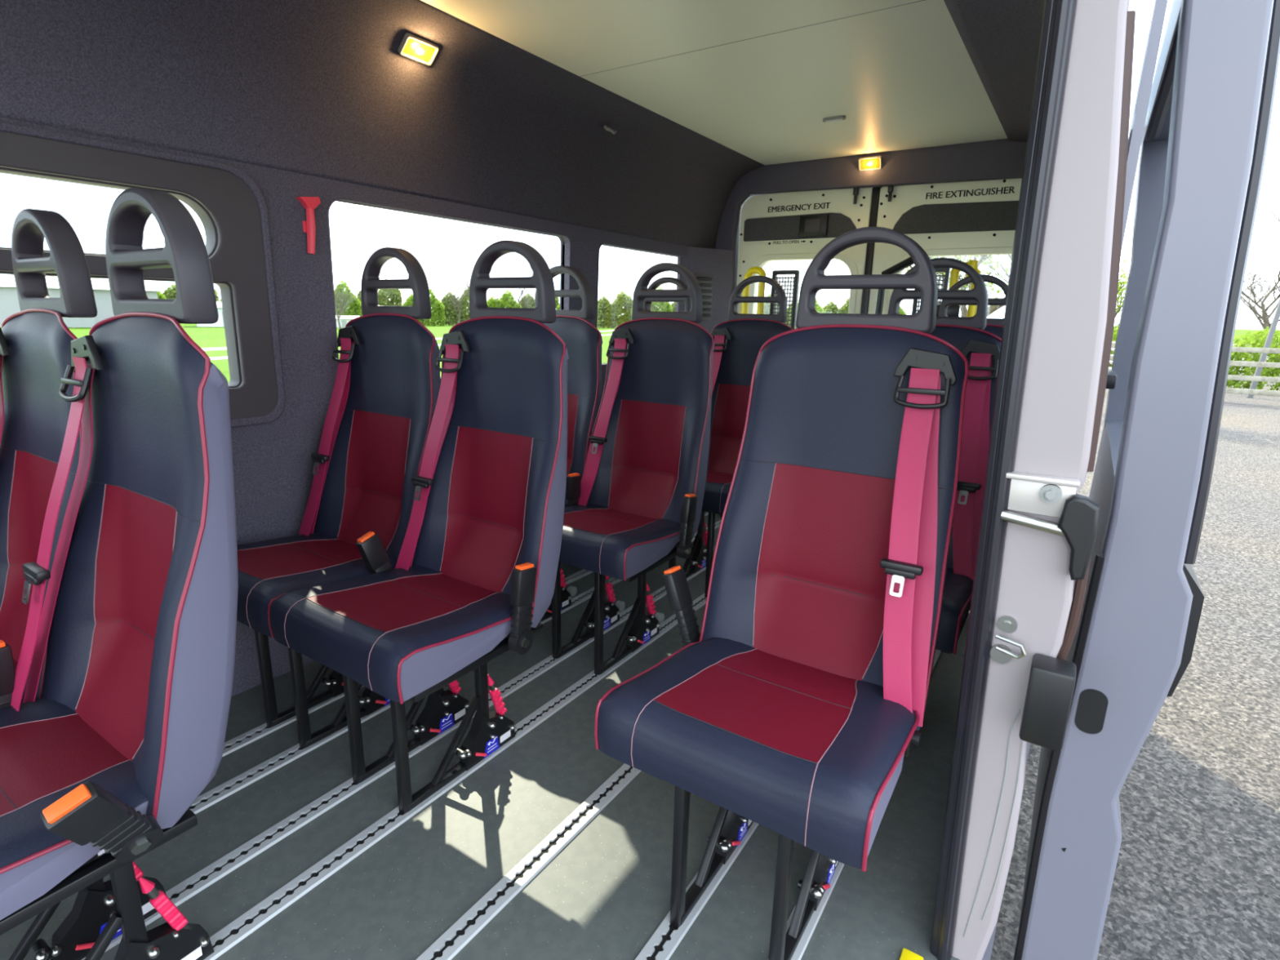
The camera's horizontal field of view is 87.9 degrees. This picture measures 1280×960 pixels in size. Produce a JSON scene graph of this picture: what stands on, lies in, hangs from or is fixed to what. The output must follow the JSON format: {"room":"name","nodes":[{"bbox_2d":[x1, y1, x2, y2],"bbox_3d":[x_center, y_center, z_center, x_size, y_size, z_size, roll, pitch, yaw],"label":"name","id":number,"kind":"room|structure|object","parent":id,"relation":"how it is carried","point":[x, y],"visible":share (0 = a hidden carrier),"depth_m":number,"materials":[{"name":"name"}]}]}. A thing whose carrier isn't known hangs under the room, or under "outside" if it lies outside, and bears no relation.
{"room":"vehicle interior","nodes":[
{"label":"vehicle interior","id":0,"kind":"room"},
{"bbox_2d":[0,116,688,697],"bbox_3d":[-1.010,-0.134,1.924,0.101,1.450,5.120,10,17,32],"label":"wall","id":1,"kind":"structure","parent":0,"point":[273,464],"depth_m":1.89,"materials":[{"name":"grey plastic"}]},
{"bbox_2d":[0,121,284,444],"bbox_3d":[-1.459,-0.326,1.131,0.090,0.650,1.652,10,17,32],"label":"window","id":2,"kind":"structure","parent":1,"relation":"in","point":[232,209],"depth_m":1.65,"materials":[{"name":"grey plastic"}]},
{"bbox_2d":[295,196,320,253],"bbox_3d":[-0.904,-0.699,1.822,0.028,0.151,0.060,10,17,32],"label":"hammer","id":3,"kind":"object","parent":1,"relation":"attached to","point":[310,203],"visible":1,"depth_m":1.81,"materials":[{"name":"red plastic"}]},
{"bbox_2d":[0,0,764,248],"bbox_3d":[-0.845,-0.999,1.593,0.291,0.435,5.100,10,17,32],"label":"cove","id":4,"kind":"object","parent":1,"relation":"attached to","point":[320,88],"visible":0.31,"depth_m":1.82,"materials":[{"name":"grey carpet"}]},
{"bbox_2d":[397,32,439,66],"bbox_3d":[-0.624,-1.213,1.873,0.051,0.048,0.110,10,17,32],"label":"lamp","id":5,"kind":"object","parent":4,"relation":"attached to","point":[411,46],"visible":1,"depth_m":1.86,"materials":[{"name":"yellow plastic"}]},
{"bbox_2d":[604,124,617,134],"bbox_3d":[-0.118,-1.384,2.622,0.046,0.036,0.050,10,17,32],"label":"coat hook","id":6,"kind":"object","parent":4,"relation":"attached to","point":[606,127],"visible":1,"depth_m":2.62,"materials":[{"name":"grey plastic"}]},
{"bbox_2d":[337,200,564,310],"bbox_3d":[-0.623,-0.644,2.381,0.041,0.556,1.089,10,17,32],"label":"window","id":7,"kind":"structure","parent":1,"relation":"in","point":[563,244],"depth_m":2.69,"materials":[{"name":"black rubber"}]},
{"bbox_2d":[601,244,677,364],"bbox_3d":[0.010,-0.861,3.309,0.041,0.550,0.849,10,17,32],"label":"window","id":8,"kind":"structure","parent":1,"relation":"in","point":[604,245],"depth_m":3.18,"materials":[{"name":"black rubber"}]},
{"bbox_2d":[694,272,713,320],"bbox_3d":[0.346,-0.998,3.625,0.130,0.250,0.024,-9,17,-34],"label":"air vent","id":9,"kind":"object","parent":1,"relation":"attached to","point":[704,280],"visible":0.63,"depth_m":3.63,"materials":[{"name":"grey plastic"}]},
{"bbox_2d":[675,246,733,333],"bbox_3d":[0.347,-0.557,3.759,0.150,1.430,0.360,10,17,32],"label":"trim","id":10,"kind":"structure","parent":1,"relation":"attached to","point":[717,262],"depth_m":3.66,"materials":[{"name":"grey plastic"}]},
{"bbox_2d":[0,513,969,959],"bbox_3d":[-0.215,0.754,1.672,1.860,0.120,5.250,10,17,32],"label":"floor","id":11,"kind":"structure","parent":0,"point":[604,895],"depth_m":1.37,"materials":[{"name":"plastic"}]},
{"bbox_2d":[81,566,706,959],"bbox_3d":[-0.466,0.641,1.847,0.048,0.008,4.500,10,17,32],"label":"rail","id":12,"kind":"object","parent":11,"relation":"on","point":[198,882],"visible":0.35,"depth_m":1.44,"materials":[{"name":"silver metal"}]},
{"bbox_2d":[0,187,238,959],"bbox_3d":[-0.825,0.243,0.864,0.536,1.240,0.565,10,17,32],"label":"passenger seat","id":13,"kind":"object","parent":12,"relation":"on","point":[136,625],"visible":1,"depth_m":0.96,"materials":[{"name":"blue leather"}]},
{"bbox_2d":[0,697,148,919],"bbox_3d":[-0.911,0.429,0.868,0.430,0.106,0.404,10,17,32],"label":"seat cushion","id":14,"kind":"object","parent":13,"relation":"on","point":[50,748],"depth_m":0.90,"materials":[{"name":"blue leather"}]},
{"bbox_2d":[551,262,714,675],"bbox_3d":[-0.056,-0.039,2.050,0.471,1.240,0.565,10,17,32],"label":"passenger seat","id":15,"kind":"object","parent":12,"relation":"on","point":[643,481],"visible":0.9,"depth_m":2.13,"materials":[{"name":"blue leather"}]},
{"bbox_2d":[558,503,681,580],"bbox_3d":[-0.115,0.152,2.037,0.430,0.106,0.404,10,17,32],"label":"seat cushion","id":16,"kind":"object","parent":15,"relation":"on","point":[621,541],"depth_m":1.90,"materials":[{"name":"blue leather"}]},
{"bbox_2d":[668,275,793,597],"bbox_3d":[0.341,-0.176,2.631,0.471,1.240,0.565,10,17,32],"label":"passenger seat","id":17,"kind":"object","parent":12,"relation":"on","point":[739,340],"visible":0.34,"depth_m":2.77,"materials":[{"name":"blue leather"}]},
{"bbox_2d":[702,469,733,513],"bbox_3d":[0.282,0.014,2.618,0.430,0.106,0.404,10,17,32],"label":"seat cushion","id":18,"kind":"object","parent":17,"relation":"on","point":[718,482],"depth_m":2.42,"materials":[{"name":"blue leather"}]},
{"bbox_2d":[267,240,568,814],"bbox_3d":[-0.448,0.098,1.475,0.471,1.240,0.565,10,17,32],"label":"passenger seat","id":19,"kind":"object","parent":11,"relation":"on","point":[477,564],"visible":1,"depth_m":1.53,"materials":[{"name":"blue leather"}]},
{"bbox_2d":[269,564,513,702],"bbox_3d":[-0.507,0.288,1.462,0.430,0.106,0.404,10,17,32],"label":"seat cushion","id":20,"kind":"object","parent":19,"relation":"on","point":[403,633],"depth_m":1.36,"materials":[{"name":"blue leather"}]},
{"bbox_2d":[187,519,721,813],"bbox_3d":[-0.652,0.608,1.966,0.048,0.008,4.500,10,17,32],"label":"rail","id":21,"kind":"object","parent":11,"relation":"on","point":[206,800],"visible":0.17,"depth_m":1.61,"materials":[{"name":"silver metal"}]},
{"bbox_2d":[204,593,706,959],"bbox_3d":[-0.326,0.667,1.757,0.048,0.008,4.500,10,17,32],"label":"rail","id":22,"kind":"object","parent":11,"relation":"on","point":[260,914],"visible":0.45,"depth_m":1.38,"materials":[{"name":"silver metal"}]},
{"bbox_2d":[222,511,708,756],"bbox_3d":[-0.781,0.585,2.049,0.048,0.008,4.500,10,17,32],"label":"rail","id":23,"kind":"object","parent":11,"relation":"on","point":[263,730],"visible":0.1,"depth_m":1.74,"materials":[{"name":"silver metal"}]},
{"bbox_2d":[0,208,105,857],"bbox_3d":[-1.213,0.174,1.112,0.471,1.240,0.565,10,17,32],"label":"passenger seat","id":24,"kind":"object","parent":23,"relation":"on","point":[35,340],"visible":0.4,"depth_m":1.23,"materials":[{"name":"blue leather"}]},
{"bbox_2d":[13,657,28,702],"bbox_3d":[-1.272,0.364,1.099,0.430,0.106,0.404,10,17,32],"label":"belt","id":25,"kind":"object","parent":24,"relation":"on","point":[15,660],"depth_m":1.19,"materials":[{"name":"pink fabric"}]},
{"bbox_2d":[236,247,439,749],"bbox_3d":[-0.808,0.033,1.706,0.472,1.240,0.565,10,17,32],"label":"passenger seat","id":26,"kind":"object","parent":23,"relation":"on","point":[355,522],"visible":0.65,"depth_m":1.79,"materials":[{"name":"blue leather"}]},
{"bbox_2d":[236,532,397,636],"bbox_3d":[-0.867,0.223,1.692,0.430,0.106,0.404,10,17,32],"label":"seat cushion","id":27,"kind":"object","parent":26,"relation":"on","point":[268,570],"depth_m":1.62,"materials":[{"name":"blue leather"}]},
{"bbox_2d":[502,265,602,639],"bbox_3d":[-0.416,-0.103,2.281,0.471,1.240,0.565,10,17,32],"label":"passenger seat","id":28,"kind":"object","parent":23,"relation":"on","point":[583,340],"visible":0.2,"depth_m":2.31,"materials":[{"name":"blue leather"}]},
{"bbox_2d":[644,276,691,311],"bbox_3d":[-0.020,-0.241,2.862,0.471,1.240,0.565,10,17,32],"label":"passenger seat","id":29,"kind":"object","parent":23,"relation":"on","point":[647,301],"visible":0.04,"depth_m":2.92,"materials":[{"name":"grey plastic"}]},
{"bbox_2d":[415,763,641,959],"bbox_3d":[-0.051,0.716,1.582,0.048,0.008,4.500,10,17,32],"label":"rail","id":30,"kind":"object","parent":11,"relation":"on","point":[464,929],"visible":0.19,"depth_m":1.32,"materials":[{"name":"silver metal"}]},
{"bbox_2d":[635,822,759,959],"bbox_3d":[0.206,0.762,1.418,0.048,0.008,4.500,10,17,32],"label":"rail","id":31,"kind":"object","parent":11,"relation":"on","point":[665,940],"visible":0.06,"depth_m":1.20,"materials":[{"name":"silver metal"}]},
{"bbox_2d":[594,226,968,959],"bbox_3d":[0.229,0.190,1.160,0.527,1.240,0.565,10,17,32],"label":"passenger seat","id":32,"kind":"object","parent":31,"relation":"on","point":[796,709],"visible":1,"depth_m":1.18,"materials":[{"name":"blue leather"}]},
{"bbox_2d":[597,637,915,869],"bbox_3d":[0.215,0.388,1.117,0.430,0.106,0.404,10,17,32],"label":"seat cushion","id":33,"kind":"object","parent":32,"relation":"on","point":[807,740],"depth_m":1.02,"materials":[{"name":"blue leather"}]},
{"bbox_2d":[887,257,1001,653],"bbox_3d":[0.636,0.060,1.709,0.471,1.240,0.565,10,17,32],"label":"passenger seat","id":34,"kind":"object","parent":31,"relation":"on","point":[981,348],"visible":0.29,"depth_m":1.69,"materials":[{"name":"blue leather"}]},
{"bbox_2d":[935,567,973,653],"bbox_3d":[0.600,0.255,1.681,0.430,0.106,0.404,10,17,32],"label":"seat cushion","id":35,"kind":"object","parent":34,"relation":"on","point":[956,607],"depth_m":1.46,"materials":[{"name":"blue leather"}]},
{"bbox_2d":[938,274,1008,338],"bbox_3d":[1.052,-0.084,2.318,0.471,1.240,0.565,10,17,32],"label":"passenger seat","id":36,"kind":"object","parent":31,"relation":"on","point":[993,326],"visible":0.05,"depth_m":2.36,"materials":[{"name":"black plastic"}]},
{"bbox_2d":[720,256,980,516],"bbox_3d":[1.013,-0.386,3.271,1.200,1.361,0.220,10,17,32],"label":"lift","id":37,"kind":"object","parent":11,"relation":"on","point":[953,310],"visible":0.24,"depth_m":3.06,"materials":[{"name":"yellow metal"}]},
{"bbox_2d":[767,648,942,959],"bbox_3d":[0.363,0.790,1.317,0.048,0.008,4.500,10,17,32],"label":"rail","id":38,"kind":"object","parent":11,"relation":"on","point":[813,922],"visible":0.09,"depth_m":1.23,"materials":[{"name":"silver metal"}]},
{"bbox_2d":[899,947,923,959],"bbox_3d":[0.268,0.903,0.854,0.035,0.012,0.760,10,17,32],"label":"trim","id":39,"kind":"structure","parent":11,"relation":"on","point":[906,954],"depth_m":1.15,"materials":[{"name":"yellow paint"}]},
{"bbox_2d":[715,138,1026,296],"bbox_3d":[1.159,-0.682,3.416,1.860,1.870,0.050,10,17,32],"label":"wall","id":40,"kind":"structure","parent":0,"point":[1003,158],"depth_m":3.19,"materials":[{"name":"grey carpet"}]},
{"bbox_2d":[421,0,1008,164],"bbox_3d":[-0.262,-1.089,1.141,1.145,0.012,5.045,10,17,32],"label":"ceiling","id":41,"kind":"structure","parent":40,"relation":"attached to","point":[759,80],"depth_m":2.08,"materials":[{"name":"white plastic"}]},
{"bbox_2d":[822,115,845,122],"bbox_3d":[0.769,-1.431,2.635,0.090,0.012,0.028,10,17,32],"label":"ceiling light","id":42,"kind":"object","parent":41,"relation":"attached to","point":[841,117],"visible":1,"depth_m":2.63,"materials":[{"name":"grey plastic"}]},
{"bbox_2d":[825,119,842,122],"bbox_3d":[0.769,-1.426,2.636,0.068,0.003,0.014,10,17,32],"label":"diffuser","id":43,"kind":"object","parent":42,"relation":"attached to","point":[826,120],"depth_m":2.63,"materials":[{"name":"white plastic"}]},
{"bbox_2d":[736,186,873,314],"bbox_3d":[0.839,-0.699,3.683,0.715,1.722,0.095,10,17,32],"label":"door","id":44,"kind":"structure","parent":40,"relation":"in","point":[788,225],"depth_m":3.52,"materials":[{"name":"beige paint"}]},
{"bbox_2d":[733,186,883,289],"bbox_3d":[1.216,-0.697,3.502,1.900,1.860,0.022,10,17,32],"label":"trim","id":45,"kind":"structure","parent":40,"relation":"attached to","point":[738,230],"depth_m":3.79,"materials":[{"name":"grey paint"}]},
{"bbox_2d":[857,155,882,171],"bbox_3d":[1.111,-1.528,3.208,0.110,0.057,0.038,10,17,32],"label":"lamp","id":46,"kind":"object","parent":40,"relation":"attached to","point":[875,162],"visible":1,"depth_m":3.20,"materials":[{"name":"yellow plastic"}]},
{"bbox_2d":[860,186,880,314],"bbox_3d":[1.161,-0.626,3.502,0.036,1.700,0.050,10,17,32],"label":"door frame","id":47,"kind":"structure","parent":40,"relation":"attached to","point":[876,190],"depth_m":3.35,"materials":[{"name":"black rubber"}]},
{"bbox_2d":[867,177,1022,314],"bbox_3d":[1.466,-0.587,3.282,0.717,1.722,0.095,10,17,32],"label":"door","id":48,"kind":"structure","parent":40,"relation":"in","point":[966,218],"depth_m":3.13,"materials":[{"name":"beige paint"}]},
{"bbox_2d":[943,0,1044,142],"bbox_3d":[1.091,-1.028,1.888,0.346,0.424,2.470,10,17,32],"label":"cove","id":49,"kind":"object","parent":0,"point":[1001,38],"visible":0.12,"depth_m":1.87,"materials":[{"name":"grey carpet"}]},
{"bbox_3d":[1.268,-0.112,2.015,0.081,1.450,2.460,10,17,32],"label":"wall","id":50,"kind":"structure","parent":0,"visible":0},
{"bbox_2d":[929,0,1076,959],"bbox_3d":[0.526,0.039,0.982,0.087,1.871,0.036,10,17,32],"label":"trim","id":51,"kind":"structure","parent":50,"relation":"attached to","point":[1058,17],"depth_m":0.95,"materials":[{"name":"black rubber"}]},
{"bbox_2d":[951,0,1135,959],"bbox_3d":[0.580,0.036,0.956,0.152,1.850,0.116,10,17,32],"label":"door frame","id":52,"kind":"structure","parent":50,"relation":"attached to","point":[1051,528],"depth_m":0.93,"materials":[{"name":"grey paint"}]},
{"bbox_2d":[982,0,1168,959],"bbox_3d":[1.320,-0.009,2.041,0.012,1.940,2.480,10,17,32],"label":"trim","id":53,"kind":"structure","parent":50,"relation":"attached to","point":[1135,135],"depth_m":0.86,"materials":[{"name":"grey paint"}]},
{"bbox_2d":[1013,0,1279,959],"bbox_3d":[1.054,0.029,1.466,0.187,2.074,1.202,10,17,32],"label":"door","id":54,"kind":"structure","parent":50,"relation":"in","point":[1204,144],"depth_m":0.96,"materials":[{"name":"grey paint"}]},
{"label":"outside","id":55,"kind":"structure","parent":0,"visible":0},
{"bbox_2d":[1114,327,1279,342],"bbox_3d":[257.523,-23.725,121.868,306.000,0.001,310.000,10,17,32],"label":"field","id":56,"kind":"structure","parent":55,"point":[1237,331],"depth_m":172.10,"materials":[{"name":"green plant"}]},
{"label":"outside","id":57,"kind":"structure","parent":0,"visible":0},
{"bbox_2d":[990,342,1279,959],"bbox_3d":[38.034,0.960,6.067,60.900,0.001,130.000,10,17,32],"label":"ground","id":58,"kind":"structure","parent":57,"point":[1197,875],"depth_m":2.56,"materials":[{"name":"grey asphalt"}]},
{"bbox_2d":[1108,342,1115,368],"bbox_3d":[14.571,-3.585,20.007,3.070,1.150,0.070,10,17,32],"label":"gate","id":59,"kind":"object","parent":58,"relation":"on","point":[1112,348],"visible":0.02,"depth_m":20.13,"materials":[{"name":"white"}]},
{"bbox_2d":[1108,324,1118,367],"bbox_3d":[16.521,-4.614,23.401,5.118,1.669,1.514,11,17,33],"label":"bush","id":60,"kind":"object","parent":58,"relation":"on","point":[1115,331],"visible":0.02,"depth_m":23.08,"materials":[{"name":"green plant"}]},
{"bbox_2d":[1114,257,1130,328],"bbox_3d":[17.312,-6.267,25.087,3.316,3.997,3.508,12,17,36],"label":"leafy tree","id":61,"kind":"object","parent":58,"relation":"on","point":[1120,290],"visible":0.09,"depth_m":24.11,"materials":[{"name":"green plant"}]},
{"bbox_2d":[1108,342,1279,395],"bbox_3d":[14.496,-2.139,14.045,8.060,1.240,0.145,10,17,32],"label":"fence","id":62,"kind":"object","parent":58,"relation":"on","point":[1240,349],"visible":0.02,"depth_m":14.59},
{"bbox_2d":[1246,394,1253,398],"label":"street lamp","id":63,"kind":"object","parent":58,"relation":"on","point":[1251,396],"depth_m":15.87,"materials":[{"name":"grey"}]},
{"bbox_2d":[1226,326,1279,391],"bbox_3d":[16.219,-3.173,17.425,5.118,1.773,1.514,14,19,41],"label":"bush","id":64,"kind":"object","parent":58,"relation":"on","point":[1253,340],"visible":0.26,"depth_m":17.23,"materials":[{"name":"green plant"}]},
{"bbox_2d":[1248,381,1257,389],"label":"street lamp","id":65,"kind":"object","parent":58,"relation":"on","point":[1254,384],"depth_m":15.80,"materials":[{"name":"grey metal"}]},
{"bbox_2d":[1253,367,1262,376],"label":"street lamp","id":66,"kind":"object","parent":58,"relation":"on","point":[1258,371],"depth_m":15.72,"materials":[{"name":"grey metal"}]},
{"bbox_2d":[1240,196,1279,373],"bbox_3d":[18.804,-5.632,20.158,3.406,5.246,3.482,-7,16,-28],"label":"bare tree","id":67,"kind":"object","parent":58,"relation":"on","point":[1264,316],"visible":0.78,"depth_m":20.33,"materials":[{"name":"brown plant"}]},
{"bbox_2d":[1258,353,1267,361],"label":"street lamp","id":68,"kind":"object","parent":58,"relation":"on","point":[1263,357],"depth_m":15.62,"materials":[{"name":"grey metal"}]},
{"bbox_2d":[1263,299,1279,347],"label":"street lamp","id":69,"kind":"object","parent":58,"relation":"on","point":[1268,343],"depth_m":15.44,"materials":[{"name":"grey metal"}]},
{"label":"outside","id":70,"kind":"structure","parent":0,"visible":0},
{"label":"verge","id":71,"kind":"object","parent":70,"visible":0},
{"bbox_2d":[906,199,1132,316],"bbox_3d":[7.374,-4.179,14.457,3.431,4.766,5.006,-8,17,-33],"label":"leafy tree","id":72,"kind":"object","parent":71,"relation":"on","point":[991,308],"visible":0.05,"depth_m":14.16,"materials":[{"name":"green plant"}]},
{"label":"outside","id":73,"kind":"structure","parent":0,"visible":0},
{"bbox_2d":[0,312,618,383],"bbox_3d":[-114.200,-48.275,190.743,394.000,0.001,600.000,10,17,32],"label":"field","id":74,"kind":"structure","parent":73,"point":[203,336],"depth_m":37.65,"materials":[{"name":"green plant"}]},
{"bbox_2d":[0,275,162,327],"bbox_3d":[-40.633,-12.781,47.766,10.100,3.400,5.600,-10,18,-38],"label":"barn","id":75,"kind":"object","parent":74,"relation":"on","point":[9,301],"visible":0.3,"depth_m":46.23,"materials":[{"name":"grey"}]},
{"bbox_2d":[156,291,166,298],"bbox_3d":[-45.482,-16.324,59.951,4.732,4.436,1.782,-10,18,-38],"label":"shrub","id":76,"kind":"object","parent":74,"relation":"on","point":[160,295],"visible":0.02,"depth_m":60.70,"materials":[{"name":"green plant"}]},
{"bbox_2d":[162,284,219,301],"bbox_3d":[-43.469,-17.337,64.382,4.691,4.305,1.728,-6,16,-25],"label":"shrub","id":77,"kind":"object","parent":74,"relation":"on","point":[171,293],"visible":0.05,"depth_m":63.27,"materials":[{"name":"green plant"}]},
{"bbox_2d":[196,301,224,326],"bbox_3d":[-34.020,-13.700,54.876,5.100,1.980,3.600,-8,17,-32],"label":"farmhouse","id":78,"kind":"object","parent":74,"relation":"on","point":[220,322],"visible":0.18,"depth_m":53.36,"materials":[{"name":"white"}]},
{"bbox_2d":[333,282,360,328],"bbox_3d":[-24.971,-15.030,55.489,3.012,4.638,3.079,14,19,41],"label":"bare tree","id":79,"kind":"object","parent":74,"relation":"on","point":[335,294],"visible":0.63,"depth_m":55.16,"materials":[{"name":"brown plant"}]},
{"bbox_2d":[335,315,359,327],"bbox_3d":[-26.252,-14.056,58.912,2.600,1.006,2.200,-5,15,-23],"label":"shed","id":80,"kind":"object","parent":74,"relation":"on","point":[344,320],"visible":0.51,"depth_m":58.20,"materials":[{"name":"white"}]},
{"bbox_2d":[333,280,361,316],"bbox_3d":[-31.082,-18.154,68.070,4.732,4.598,1.782,-4,15,-18],"label":"shrub","id":81,"kind":"object","parent":74,"relation":"on","point":[354,309],"visible":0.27,"depth_m":68.03,"materials":[{"name":"green plant"}]},
{"bbox_2d":[356,278,402,315],"bbox_3d":[-28.136,-19.245,71.927,4.691,4.960,1.728,-3,15,-17],"label":"shrub","id":82,"kind":"object","parent":74,"relation":"on","point":[394,295],"visible":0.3,"depth_m":71.64,"materials":[{"name":"green plant"}]},
{"bbox_2d":[200,329,613,359],"bbox_3d":[-8.981,-4.533,23.038,0.089,0.620,60.000,6,15,19],"label":"rail","id":83,"kind":"object","parent":74,"relation":"on","point":[438,344],"visible":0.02,"depth_m":17.41,"materials":[{"name":"white metal"}]},
{"bbox_2d":[401,288,445,325],"bbox_3d":[-23.298,-18.505,71.020,4.732,4.111,1.782,-2,14,-11],"label":"shrub","id":84,"kind":"object","parent":74,"relation":"on","point":[437,312],"visible":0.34,"depth_m":70.96,"materials":[{"name":"green plant"}]},
{"bbox_2d":[440,287,470,325],"bbox_3d":[-19.937,-19.469,74.559,4.691,4.395,1.728,-4,15,-20],"label":"shrub","id":85,"kind":"object","parent":74,"relation":"on","point":[451,318],"visible":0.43,"depth_m":74.01,"materials":[{"name":"green plant"}]},
{"bbox_2d":[444,271,471,323],"bbox_3d":[-16.458,-16.543,60.955,3.406,5.246,3.482,3,14,7],"label":"bare tree","id":86,"kind":"object","parent":74,"relation":"on","point":[467,285],"visible":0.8,"depth_m":61.26,"materials":[{"name":"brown plant"}]},
{"bbox_2d":[486,289,521,307],"bbox_3d":[-15.238,-18.829,73.091,4.732,4.037,1.782,-4,15,-19],"label":"shrub","id":87,"kind":"object","parent":74,"relation":"on","point":[503,302],"visible":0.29,"depth_m":72.58,"materials":[{"name":"green plant"}]},
{"bbox_2d":[506,288,534,307],"bbox_3d":[-11.335,-17.799,66.934,3.298,4.970,3.227,7,15,22],"label":"bare tree","id":88,"kind":"object","parent":74,"relation":"on","point":[522,291],"visible":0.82,"depth_m":66.64,"materials":[{"name":"brown plant"}]},
{"bbox_2d":[520,293,559,310],"bbox_3d":[-11.499,-19.780,76.236,4.691,4.510,1.728,-1,14,-10],"label":"shrub","id":89,"kind":"object","parent":74,"relation":"on","point":[557,300],"visible":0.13,"depth_m":75.61,"materials":[{"name":"green plant"}]},
{"bbox_2d":[556,303,598,327],"bbox_3d":[-6.991,-19.401,74.190,4.732,4.982,1.782,-1,14,-7],"label":"shrub","id":90,"kind":"object","parent":74,"relation":"on","point":[558,305],"visible":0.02,"depth_m":74.03,"materials":[{"name":"green plant"}]},
{"bbox_2d":[597,290,632,328],"bbox_3d":[-2.930,-19.726,77.055,4.691,4.323,1.728,2,14,4],"label":"shrub","id":91,"kind":"object","parent":74,"relation":"on","point":[609,313],"visible":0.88,"depth_m":76.66,"materials":[{"name":"green plant"}]},
{"bbox_2d":[628,288,657,311],"bbox_3d":[0.113,-15.037,58.497,2.689,4.142,2.749,0,14,-5],"label":"bare tree","id":92,"kind":"object","parent":74,"relation":"on","point":[629,288],"visible":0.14,"depth_m":58.00,"materials":[{"name":"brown plant"}]},
{"bbox_2d":[631,286,672,319],"bbox_3d":[1.329,-19.265,74.542,4.732,4.855,1.782,2,14,2],"label":"shrub","id":93,"kind":"object","parent":74,"relation":"on","point":[663,306],"visible":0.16,"depth_m":73.99,"materials":[{"name":"green plant"}]},
{"bbox_2d":[671,302,675,311],"bbox_3d":[5.674,-19.466,76.968,4.691,4.181,1.728,4,14,11],"label":"shrub","id":94,"kind":"object","parent":74,"relation":"on","point":[673,304],"visible":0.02,"depth_m":76.72,"materials":[{"name":"green plant"}]},
{"bbox_2d":[763,293,777,314],"bbox_3d":[14.217,-19.252,75.911,4.691,4.629,1.728,6,15,17],"label":"shrub","id":95,"kind":"object","parent":74,"relation":"on","point":[766,305],"visible":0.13,"depth_m":75.28,"materials":[{"name":"green plant"}]},
{"bbox_2d":[783,297,825,328],"bbox_3d":[17.823,-18.235,72.657,4.732,4.372,1.782,4,14,12],"label":"shrub","id":96,"kind":"object","parent":74,"relation":"on","point":[815,298],"visible":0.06,"depth_m":72.26,"materials":[{"name":"green plant"}]},
{"bbox_2d":[786,297,837,328],"bbox_3d":[6.431,-5.989,25.704,1.986,2.759,2.898,11,17,34],"label":"leafy tree","id":97,"kind":"object","parent":74,"relation":"on","point":[824,311],"visible":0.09,"depth_m":25.82,"materials":[{"name":"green plant"}]},
{"bbox_2d":[822,297,849,313],"bbox_3d":[22.588,-18.400,74.072,4.691,4.161,1.728,4,14,13],"label":"shrub","id":98,"kind":"object","parent":74,"relation":"on","point":[844,308],"visible":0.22,"depth_m":73.75,"materials":[{"name":"green plant"}]},
{"bbox_2d":[898,304,906,314],"bbox_3d":[25.806,-17.410,70.427,4.732,4.146,1.782,7,15,22],"label":"shrub","id":99,"kind":"object","parent":74,"relation":"on","point":[901,311],"visible":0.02,"depth_m":69.33,"materials":[{"name":"green plant"}]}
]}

